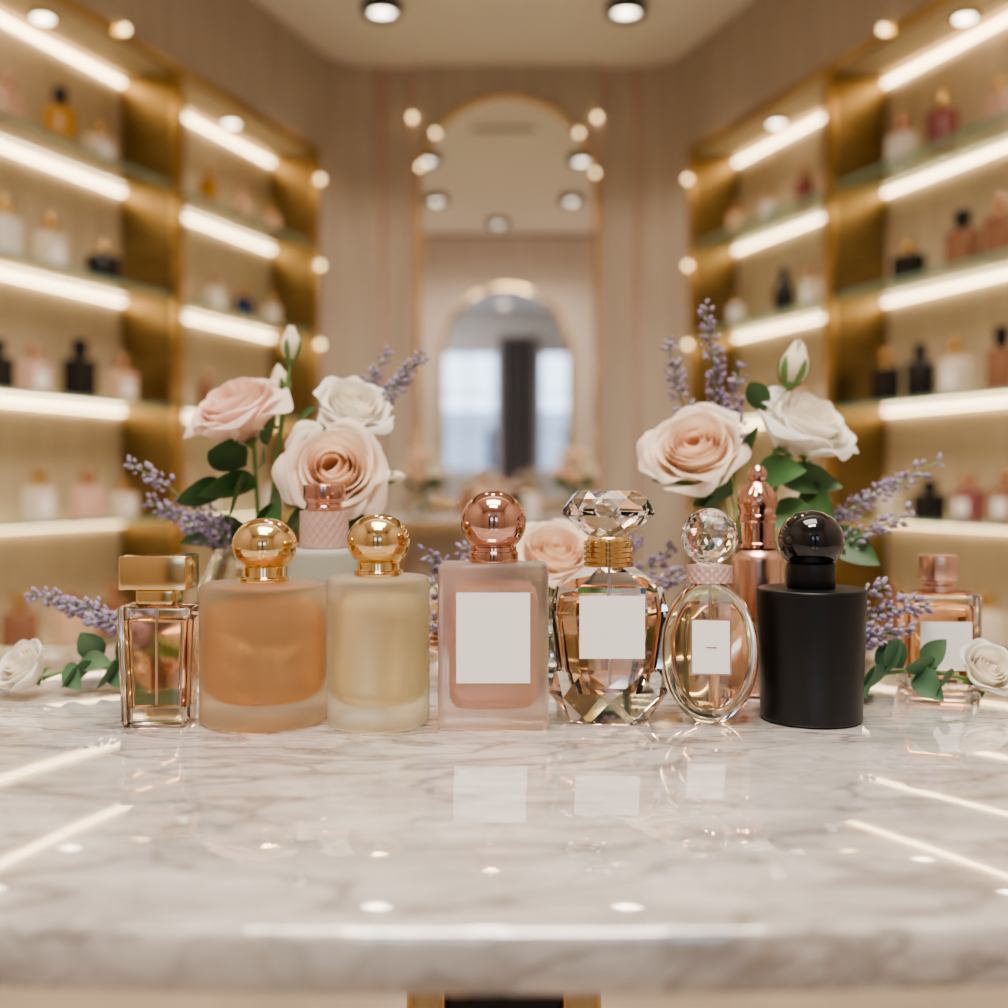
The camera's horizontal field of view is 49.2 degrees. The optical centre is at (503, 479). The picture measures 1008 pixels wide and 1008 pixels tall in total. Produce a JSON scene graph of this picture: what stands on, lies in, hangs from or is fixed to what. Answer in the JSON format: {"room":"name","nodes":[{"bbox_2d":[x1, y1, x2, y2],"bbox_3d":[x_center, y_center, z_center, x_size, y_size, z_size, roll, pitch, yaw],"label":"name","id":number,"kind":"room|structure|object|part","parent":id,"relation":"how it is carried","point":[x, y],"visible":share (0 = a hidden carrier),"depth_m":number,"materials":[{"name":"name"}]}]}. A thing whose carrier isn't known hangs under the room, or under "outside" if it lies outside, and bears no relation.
{"room":"shop","nodes":[
{"label":"shop","id":0,"kind":"room"},
{"bbox_2d":[76,0,386,513],"bbox_3d":[-1.554,-0.730,1.660,0.847,3.540,6.359,0,0,12],"label":"wall","id":1,"kind":"structure","parent":0,"point":[240,47],"depth_m":4.55,"materials":[{"name":"beige paint"}]},
{"bbox_2d":[0,0,322,645],"bbox_3d":[-1.215,-0.238,3.407,0.256,2.236,2.324,0,0,19],"label":"shelving","id":2,"kind":"object","parent":1,"relation":"attached to","point":[165,121],"visible":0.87,"depth_m":3.56,"materials":[{"name":"gold metal"}]},
{"bbox_2d":[0,195,20,254],"bbox_3d":[-1.369,-0.684,2.962,0.100,0.146,0.073,0,0,18],"label":"bottle","id":3,"kind":"object","parent":2,"relation":"in","point":[10,228],"depth_m":2.98,"materials":[{"name":"white glass"}]},
{"bbox_2d":[0,71,23,120],"bbox_3d":[-1.368,-1.037,2.975,0.095,0.113,0.083,0,0,19],"label":"bottle","id":4,"kind":"object","parent":2,"relation":"on","point":[11,102],"depth_m":2.99,"materials":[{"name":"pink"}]},
{"bbox_2d":[0,591,38,645],"bbox_3d":[-1.359,0.373,2.997,0.100,0.145,0.139,0,0,19],"label":"bottle","id":5,"kind":"object","parent":2,"relation":"in","point":[19,622],"depth_m":3.01,"materials":[{"name":"brown glass"}]},
{"bbox_2d":[22,469,55,522],"bbox_3d":[-1.331,0.044,3.074,0.081,0.148,0.128,0,0,18],"label":"bottle","id":6,"kind":"object","parent":2,"relation":"in","point":[38,501],"depth_m":3.10,"materials":[{"name":"beige glass"}]},
{"bbox_2d":[34,214,66,266],"bbox_3d":[-1.321,-0.679,3.108,0.100,0.136,0.128,0,0,18],"label":"bottle","id":7,"kind":"object","parent":2,"relation":"in","point":[50,245],"depth_m":3.14,"materials":[{"name":"white glass"}]},
{"bbox_2d":[42,86,76,142],"bbox_3d":[-1.310,-1.052,3.147,0.095,0.146,0.137,0,0,19],"label":"bottle","id":8,"kind":"object","parent":2,"relation":"on","point":[59,116],"depth_m":3.17,"materials":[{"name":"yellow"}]},
{"bbox_2d":[52,604,85,644],"bbox_3d":[-1.297,0.415,3.179,0.100,0.117,0.136,0,0,19],"label":"bottle","id":9,"kind":"object","parent":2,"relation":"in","point":[65,631],"depth_m":3.20,"materials":[{"name":"brown glass"}]},
{"bbox_2d":[62,338,96,397],"bbox_3d":[-1.282,-0.331,3.239,0.080,0.170,0.147,0,0,18],"label":"bottle","id":10,"kind":"object","parent":2,"relation":"in","point":[79,373],"depth_m":3.25,"materials":[{"name":"black glass"}]},
{"bbox_2d":[70,470,104,519],"bbox_3d":[-1.268,0.045,3.263,0.081,0.147,0.149,0,0,18],"label":"bottle","id":11,"kind":"object","parent":2,"relation":"in","point":[87,500],"depth_m":3.29,"materials":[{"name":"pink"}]},
{"bbox_2d":[84,122,113,158],"bbox_3d":[-1.256,-1.025,3.305,0.095,0.094,0.129,0,0,19],"label":"bottle","id":12,"kind":"object","parent":2,"relation":"on","point":[97,141],"depth_m":3.35,"materials":[{"name":"beige glass"}]},
{"bbox_2d":[86,241,119,280],"bbox_3d":[-1.252,-0.665,3.321,0.100,0.108,0.151,0,0,18],"label":"bottle","id":13,"kind":"object","parent":2,"relation":"in","point":[103,264],"depth_m":3.34,"materials":[{"name":"black glass"}]},
{"bbox_2d":[99,582,128,616],"bbox_3d":[-1.234,0.362,3.365,0.100,0.103,0.134,0,0,19],"label":"bottle","id":14,"kind":"object","parent":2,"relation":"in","point":[113,593],"depth_m":3.41,"materials":[{"name":"brown glass"}]},
{"bbox_2d":[106,355,136,401],"bbox_3d":[-1.223,-0.316,3.422,0.080,0.140,0.145,0,0,18],"label":"bottle","id":15,"kind":"object","parent":2,"relation":"in","point":[121,384],"depth_m":3.44,"materials":[{"name":"pink"}]},
{"bbox_2d":[110,480,136,517],"bbox_3d":[-1.216,0.060,3.419,0.081,0.116,0.125,0,0,18],"label":"bottle","id":16,"kind":"object","parent":2,"relation":"in","point":[123,504],"depth_m":3.45,"materials":[{"name":"beige glass"}]},
{"bbox_2d":[198,370,214,406],"bbox_3d":[-1.079,-0.320,3.863,0.080,0.131,0.099,0,0,18],"label":"bottle","id":17,"kind":"object","parent":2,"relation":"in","point":[203,389],"depth_m":3.89,"materials":[{"name":"beige"}]},
{"bbox_2d":[199,165,217,202],"bbox_3d":[-1.073,-1.036,3.842,0.095,0.121,0.108,0,0,19],"label":"bottle","id":18,"kind":"object","parent":2,"relation":"on","point":[208,188],"depth_m":3.90,"materials":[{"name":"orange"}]},
{"bbox_2d":[202,499,219,513],"bbox_3d":[-1.065,0.094,3.870,0.081,0.049,0.105,0,0,18],"label":"bottle","id":19,"kind":"object","parent":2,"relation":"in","point":[216,504],"depth_m":3.90,"materials":[{"name":"beige"}]},
{"bbox_2d":[205,274,223,308],"bbox_3d":[-1.066,-0.669,3.888,0.100,0.115,0.113,0,0,18],"label":"bottle","id":20,"kind":"object","parent":2,"relation":"in","point":[214,295],"depth_m":3.94,"materials":[{"name":"white glass"}]},
{"bbox_2d":[234,188,251,216],"bbox_3d":[-1.002,-1.023,4.049,0.095,0.097,0.114,0,0,19],"label":"bottle","id":21,"kind":"object","parent":2,"relation":"on","point":[242,206],"depth_m":4.12,"materials":[{"name":"beige"}]},
{"bbox_2d":[235,286,253,316],"bbox_3d":[-1.005,-0.665,4.076,0.100,0.106,0.124,0,0,18],"label":"bottle","id":22,"kind":"object","parent":2,"relation":"in","point":[243,304],"depth_m":4.13,"materials":[{"name":"blue"}]},
{"bbox_2d":[263,477,272,507],"bbox_3d":[-0.944,0.048,4.234,0.081,0.114,0.066,0,0,18],"label":"bottle","id":23,"kind":"object","parent":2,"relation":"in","point":[266,492],"depth_m":4.32,"materials":[{"name":"beige glass"}]},
{"bbox_2d":[263,294,279,323],"bbox_3d":[-0.944,-0.664,4.261,0.100,0.105,0.121,0,0,18],"label":"bottle","id":24,"kind":"object","parent":2,"relation":"in","point":[271,312],"depth_m":4.31,"materials":[{"name":"white glass"}]},
{"bbox_2d":[264,203,279,229],"bbox_3d":[-0.936,-1.019,4.242,0.095,0.091,0.110,0,0,19],"label":"bottle","id":25,"kind":"object","parent":2,"relation":"on","point":[270,218],"depth_m":4.32,"materials":[{"name":"beige"}]},
{"bbox_2d":[381,66,384,513],"bbox_3d":[-0.515,-0.369,4.679,0.012,2.778,0.018,0,0,0],"label":"trim","id":26,"kind":"structure","parent":1,"relation":"attached to","point":[382,67],"depth_m":4.67,"materials":[{"name":"gold metal"}]},
{"bbox_2d":[197,543,299,601],"bbox_3d":[-0.178,0.094,0.805,0.091,0.092,0.091,0,0,0],"label":"glass vase","id":27,"kind":"object","parent":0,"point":[222,565],"depth_m":0.78,"materials":[{"name":"clear glass"}]},
{"bbox_2d":[256,0,751,66],"bbox_3d":[0.000,-2.155,1.630,4.400,0.790,6.460,0,0,0],"label":"ceiling","id":28,"kind":"structure","parent":0,"point":[427,32],"depth_m":4.31,"materials":[{"name":"white paint"}]},
{"bbox_2d":[361,0,402,21],"bbox_3d":[-0.450,-1.737,4.060,0.152,0.044,0.152,0,0,0],"label":"recessed light","id":29,"kind":"object","parent":28,"relation":"in","point":[373,10],"depth_m":4.03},
{"bbox_2d":[605,0,646,21],"bbox_3d":[0.450,-1.737,4.060,0.152,0.044,0.152,0,0,0],"label":"recessed light","id":30,"kind":"object","parent":28,"relation":"in","point":[616,10],"depth_m":4.03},
{"bbox_2d":[387,67,620,572],"bbox_3d":[0.000,-0.730,4.770,2.400,3.540,0.160,0,0,0],"label":"wall","id":31,"kind":"structure","parent":0,"point":[398,78],"depth_m":4.69,"materials":[{"name":"beige paint"}]},
{"bbox_2d":[410,66,411,572],"bbox_3d":[-0.395,-0.369,4.679,0.012,2.778,0.018,0,0,0],"label":"trim","id":32,"kind":"structure","parent":31,"relation":"attached to","point":[410,66],"depth_m":4.67,"materials":[{"name":"gold metal"}]},
{"bbox_2d":[412,65,600,597],"bbox_3d":[0.010,-0.359,4.677,0.800,2.799,0.024,0,0,0],"label":"wall panel","id":33,"kind":"object","parent":31,"relation":"attached to","point":[438,91],"visible":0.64,"depth_m":4.67,"materials":[{"name":"beige paint"}]},
{"bbox_2d":[410,94,599,505],"bbox_3d":[0.003,-0.758,4.644,0.806,1.740,0.040,0,0,0],"label":"wall mirror","id":34,"kind":"object","parent":33,"relation":"attached to","point":[507,185],"visible":0.99,"depth_m":4.65,"materials":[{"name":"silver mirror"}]},
{"bbox_2d":[601,66,602,489],"bbox_3d":[0.415,-0.369,4.679,0.012,2.778,0.018,0,0,0],"label":"trim","id":35,"kind":"structure","parent":31,"relation":"attached to","point":[601,66],"depth_m":4.67,"materials":[{"name":"gold metal"}]},
{"bbox_2d":[0,986,1007,1007],"bbox_3d":[0.000,1.065,0.400,6.000,0.050,9.200,0,0,0],"label":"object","id":36,"kind":"structure","parent":0,"point":[10,997],"depth_m":2.20,"materials":[{"name":"stone"}]},
{"bbox_2d":[389,513,580,572],"bbox_3d":[0.000,0.590,4.480,0.940,0.900,0.320,0,0,0],"label":"console table","id":37,"kind":"object","parent":36,"relation":"on","point":[433,521],"visible":0.1,"depth_m":4.34,"materials":[{"name":"beige stone"}]},
{"bbox_2d":[401,447,442,514],"bbox_3d":[-0.330,0.003,4.449,0.170,0.272,0.166,0,0,0],"label":"flower arrangement","id":38,"kind":"object","parent":37,"relation":"on","point":[422,500],"visible":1,"depth_m":4.41,"materials":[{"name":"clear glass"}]},
{"bbox_2d":[554,447,596,505],"bbox_3d":[0.287,0.003,4.449,0.174,0.272,0.166,0,0,0],"label":"flower arrangement","id":39,"kind":"object","parent":37,"relation":"on","point":[573,478],"visible":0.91,"depth_m":4.41,"materials":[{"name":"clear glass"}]},
{"bbox_2d":[0,646,1007,1007],"bbox_3d":[0.000,0.590,0.635,1.500,0.900,0.589,0,0,0],"label":"marble countertop","id":40,"kind":"structure","parent":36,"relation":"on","point":[568,863],"depth_m":0.41,"materials":[{"name":"white stone"}]},
{"bbox_2d":[0,586,198,691],"bbox_3d":[-0.266,0.104,0.729,0.128,0.066,0.058,0,0,-13],"label":"rose spray","id":41,"kind":"object","parent":40,"relation":"on","point":[22,667],"visible":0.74,"depth_m":0.72,"materials":[{"name":"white plant"}]},
{"bbox_3d":[-0.259,0.129,0.730,0.091,0.013,0.004,0,0,-14],"label":"stem","id":42,"kind":"part","parent":41,"relation":"part of","materials":[{"name":"green plant"}]},
{"bbox_2d":[116,553,198,726],"bbox_3d":[-0.199,0.091,0.634,0.041,0.096,0.030,0,0,-1],"label":"perfume bottle","id":43,"kind":"object","parent":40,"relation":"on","point":[158,633],"visible":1,"depth_m":0.62,"materials":[{"name":"clear glass"}]},
{"bbox_2d":[199,518,326,732],"bbox_3d":[-0.140,0.081,0.641,0.074,0.118,0.074,0,0,0],"label":"perfume bottle","id":44,"kind":"object","parent":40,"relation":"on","point":[263,631],"visible":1,"depth_m":0.61,"materials":[{"name":"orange glass"}]},
{"bbox_2d":[124,325,430,601],"bbox_3d":[-0.164,0.014,0.792,0.220,0.252,0.116,0,0,0],"label":"flower arrangement","id":45,"kind":"object","parent":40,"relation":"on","point":[340,447],"visible":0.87,"depth_m":0.77,"materials":[{"name":"pink plant"}]},
{"bbox_2d":[287,482,357,581],"bbox_3d":[-0.118,0.071,0.722,0.048,0.138,0.048,0,0,0],"label":"perfume bottle","id":46,"kind":"object","parent":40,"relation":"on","point":[323,553],"visible":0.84,"depth_m":0.71,"materials":[{"name":"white glass"}]},
{"bbox_2d":[327,513,429,732],"bbox_3d":[-0.072,0.079,0.633,0.059,0.120,0.059,0,0,0],"label":"perfume bottle","id":47,"kind":"object","parent":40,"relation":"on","point":[378,614],"visible":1,"depth_m":0.61,"materials":[{"name":"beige glass"}]},
{"bbox_2d":[438,491,548,729],"bbox_3d":[-0.006,0.073,0.629,0.062,0.134,0.038,0,0,0],"label":"perfume bottle","id":48,"kind":"object","parent":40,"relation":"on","point":[493,605],"visible":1,"depth_m":0.61,"materials":[{"name":"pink glass"}]},
{"bbox_2d":[418,519,686,677],"bbox_3d":[0.027,0.084,0.787,0.192,0.112,0.114,0,0,-16],"label":"arrangement","id":49,"kind":"object","parent":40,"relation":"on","point":[558,543],"visible":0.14,"depth_m":0.77,"materials":[{"name":"pink plant"}]},
{"bbox_2d":[549,490,667,723],"bbox_3d":[0.061,0.073,0.645,0.070,0.134,0.054,0,0,0],"label":"perfume bottle","id":50,"kind":"object","parent":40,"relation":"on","point":[609,618],"visible":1,"depth_m":0.63,"materials":[{"name":"clear glass"}]},
{"bbox_2d":[662,508,758,722],"bbox_3d":[0.119,0.078,0.640,0.055,0.123,0.033,0,0,7],"label":"perfume bottle","id":51,"kind":"object","parent":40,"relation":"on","point":[710,644],"visible":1,"depth_m":0.63,"materials":[{"name":"clear"}]},
{"bbox_3d":[0.119,0.100,0.640,0.055,0.080,0.026,0,0,7],"label":"glass","id":52,"kind":"part","parent":51,"relation":"part of","materials":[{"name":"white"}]},
{"bbox_2d":[731,465,783,696],"bbox_3d":[0.167,0.065,0.722,0.034,0.150,0.034,0,0,0],"label":"perfume bottle","id":53,"kind":"object","parent":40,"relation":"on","point":[756,562],"visible":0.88,"depth_m":0.71,"materials":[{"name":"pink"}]},
{"bbox_2d":[637,299,944,585],"bbox_3d":[0.206,0.002,0.805,0.222,0.275,0.106,0,0,0],"label":"flower arrangement","id":54,"kind":"object","parent":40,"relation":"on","point":[701,445],"visible":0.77,"depth_m":0.79,"materials":[{"name":"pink plant"}]},
{"bbox_2d":[756,510,866,728],"bbox_3d":[0.180,0.079,0.645,0.063,0.122,0.063,0,0,0],"label":"perfume bottle","id":55,"kind":"object","parent":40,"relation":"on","point":[811,628],"visible":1,"depth_m":0.62,"materials":[{"name":"black glass"}]},
{"bbox_2d":[864,577,1007,700],"bbox_3d":[0.262,0.100,0.706,0.122,0.074,0.056,0,0,8],"label":"rose spray","id":56,"kind":"object","parent":40,"relation":"on","point":[986,663],"visible":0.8,"depth_m":0.70,"materials":[{"name":"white plant"}]},
{"bbox_3d":[0.258,0.128,0.711,0.089,0.014,0.005,0,0,11],"label":"stem","id":57,"kind":"part","parent":56,"relation":"part of","materials":[{"name":"green plant"}]},
{"bbox_2d":[897,554,981,690],"bbox_3d":[0.293,0.095,0.742,0.048,0.090,0.033,0,0,5],"label":"perfume bottle","id":58,"kind":"object","parent":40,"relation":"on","point":[957,618],"visible":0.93,"depth_m":0.73,"materials":[{"name":"clear glass"}]},
{"bbox_2d":[621,0,931,609],"bbox_3d":[1.554,-0.730,1.660,0.847,3.540,6.359,0,0,-12],"label":"wall","id":59,"kind":"structure","parent":0,"point":[767,47],"depth_m":4.61,"materials":[{"name":"beige paint"}]},
{"bbox_2d":[635,66,637,567],"bbox_3d":[0.565,-0.369,4.679,0.012,2.778,0.018,0,0,0],"label":"trim","id":60,"kind":"structure","parent":59,"relation":"attached to","point":[636,67],"depth_m":4.67,"materials":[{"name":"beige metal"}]},
{"bbox_2d":[685,0,1007,645],"bbox_3d":[1.215,-0.238,3.407,0.256,2.236,2.324,0,0,-19],"label":"shelving","id":61,"kind":"object","parent":59,"relation":"attached to","point":[837,120],"visible":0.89,"depth_m":3.56,"materials":[{"name":"gold metal"}]},
{"bbox_2d":[728,294,744,323],"bbox_3d":[0.938,-0.666,4.267,0.082,0.105,0.120,0,0,-18],"label":"bottle","id":62,"kind":"object","parent":61,"relation":"in","point":[736,312],"depth_m":4.31,"materials":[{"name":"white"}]},
{"bbox_2d":[728,203,744,229],"bbox_3d":[0.947,-1.033,4.288,0.093,0.094,0.124,0,0,-18],"label":"bottle","id":63,"kind":"object","parent":61,"relation":"on","point":[735,219],"depth_m":4.32,"materials":[{"name":"beige"}]},
{"bbox_2d":[762,189,779,214],"bbox_3d":[1.023,-1.026,4.048,0.093,0.084,0.117,0,0,-18],"label":"bottle","id":64,"kind":"object","parent":61,"relation":"on","point":[771,204],"depth_m":4.09,"materials":[{"name":"beige glass"}]},
{"bbox_2d":[773,267,794,310],"bbox_3d":[1.041,-0.688,3.954,0.082,0.148,0.135,0,0,-18],"label":"bottle","id":65,"kind":"object","parent":61,"relation":"in","point":[784,293],"depth_m":3.99,"materials":[{"name":"brown glass"}]},
{"bbox_2d":[795,165,822,200],"bbox_3d":[1.097,-1.039,3.814,0.093,0.112,0.165,0,0,-18],"label":"bottle","id":66,"kind":"object","parent":61,"relation":"on","point":[804,187],"depth_m":3.86,"materials":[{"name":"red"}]},
{"bbox_2d":[801,265,822,303],"bbox_3d":[1.096,-0.676,3.790,0.082,0.126,0.124,0,0,-18],"label":"bottle","id":67,"kind":"object","parent":61,"relation":"in","point":[811,288],"depth_m":3.83,"materials":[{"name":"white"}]},
{"bbox_2d":[876,486,899,517],"bbox_3d":[1.221,0.069,3.415,0.071,0.097,0.110,0,0,-18],"label":"bottle","id":68,"kind":"object","parent":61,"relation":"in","point":[893,504],"depth_m":3.43,"materials":[{"name":"brown glass"}]},
{"bbox_2d":[879,582,901,633],"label":"bottle","id":69,"kind":"object","parent":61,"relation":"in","point":[895,586],"depth_m":3.41,"materials":[{"name":"orange glass"}]},
{"bbox_2d":[886,116,915,161],"bbox_3d":[1.246,-1.042,3.345,0.093,0.124,0.136,0,0,-18],"label":"bottle","id":70,"kind":"object","parent":61,"relation":"on","point":[903,142],"depth_m":3.38,"materials":[{"name":"beige glass"}]},
{"bbox_2d":[891,240,925,279],"bbox_3d":[1.253,-0.668,3.318,0.082,0.108,0.154,0,0,-18],"label":"bottle","id":71,"kind":"object","parent":61,"relation":"in","point":[911,262],"depth_m":3.34,"materials":[{"name":"brown glass"}]},
{"bbox_2d":[926,89,958,144],"bbox_3d":[1.301,-1.052,3.169,0.093,0.145,0.135,0,0,-18],"label":"bottle","id":72,"kind":"object","parent":61,"relation":"on","point":[942,119],"depth_m":3.19,"materials":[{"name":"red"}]},
{"bbox_2d":[980,591,1007,645],"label":"bottle","id":73,"kind":"object","parent":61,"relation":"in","point":[994,627],"depth_m":3.01,"materials":[{"name":"beige glass"}]},
{"bbox_2d":[984,75,1007,120],"bbox_3d":[1.365,-1.030,2.968,0.093,0.103,0.085,0,0,-18],"label":"bottle","id":74,"kind":"object","parent":61,"relation":"on","point":[995,104],"depth_m":2.99,"materials":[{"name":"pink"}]},
{"bbox_2d":[985,325,1007,389],"bbox_3d":[1.364,-0.328,2.957,0.099,0.168,0.082,0,0,-17],"label":"bottle","id":75,"kind":"object","parent":61,"relation":"in","point":[996,359],"depth_m":2.99,"materials":[{"name":"brown glass"}]}
]}

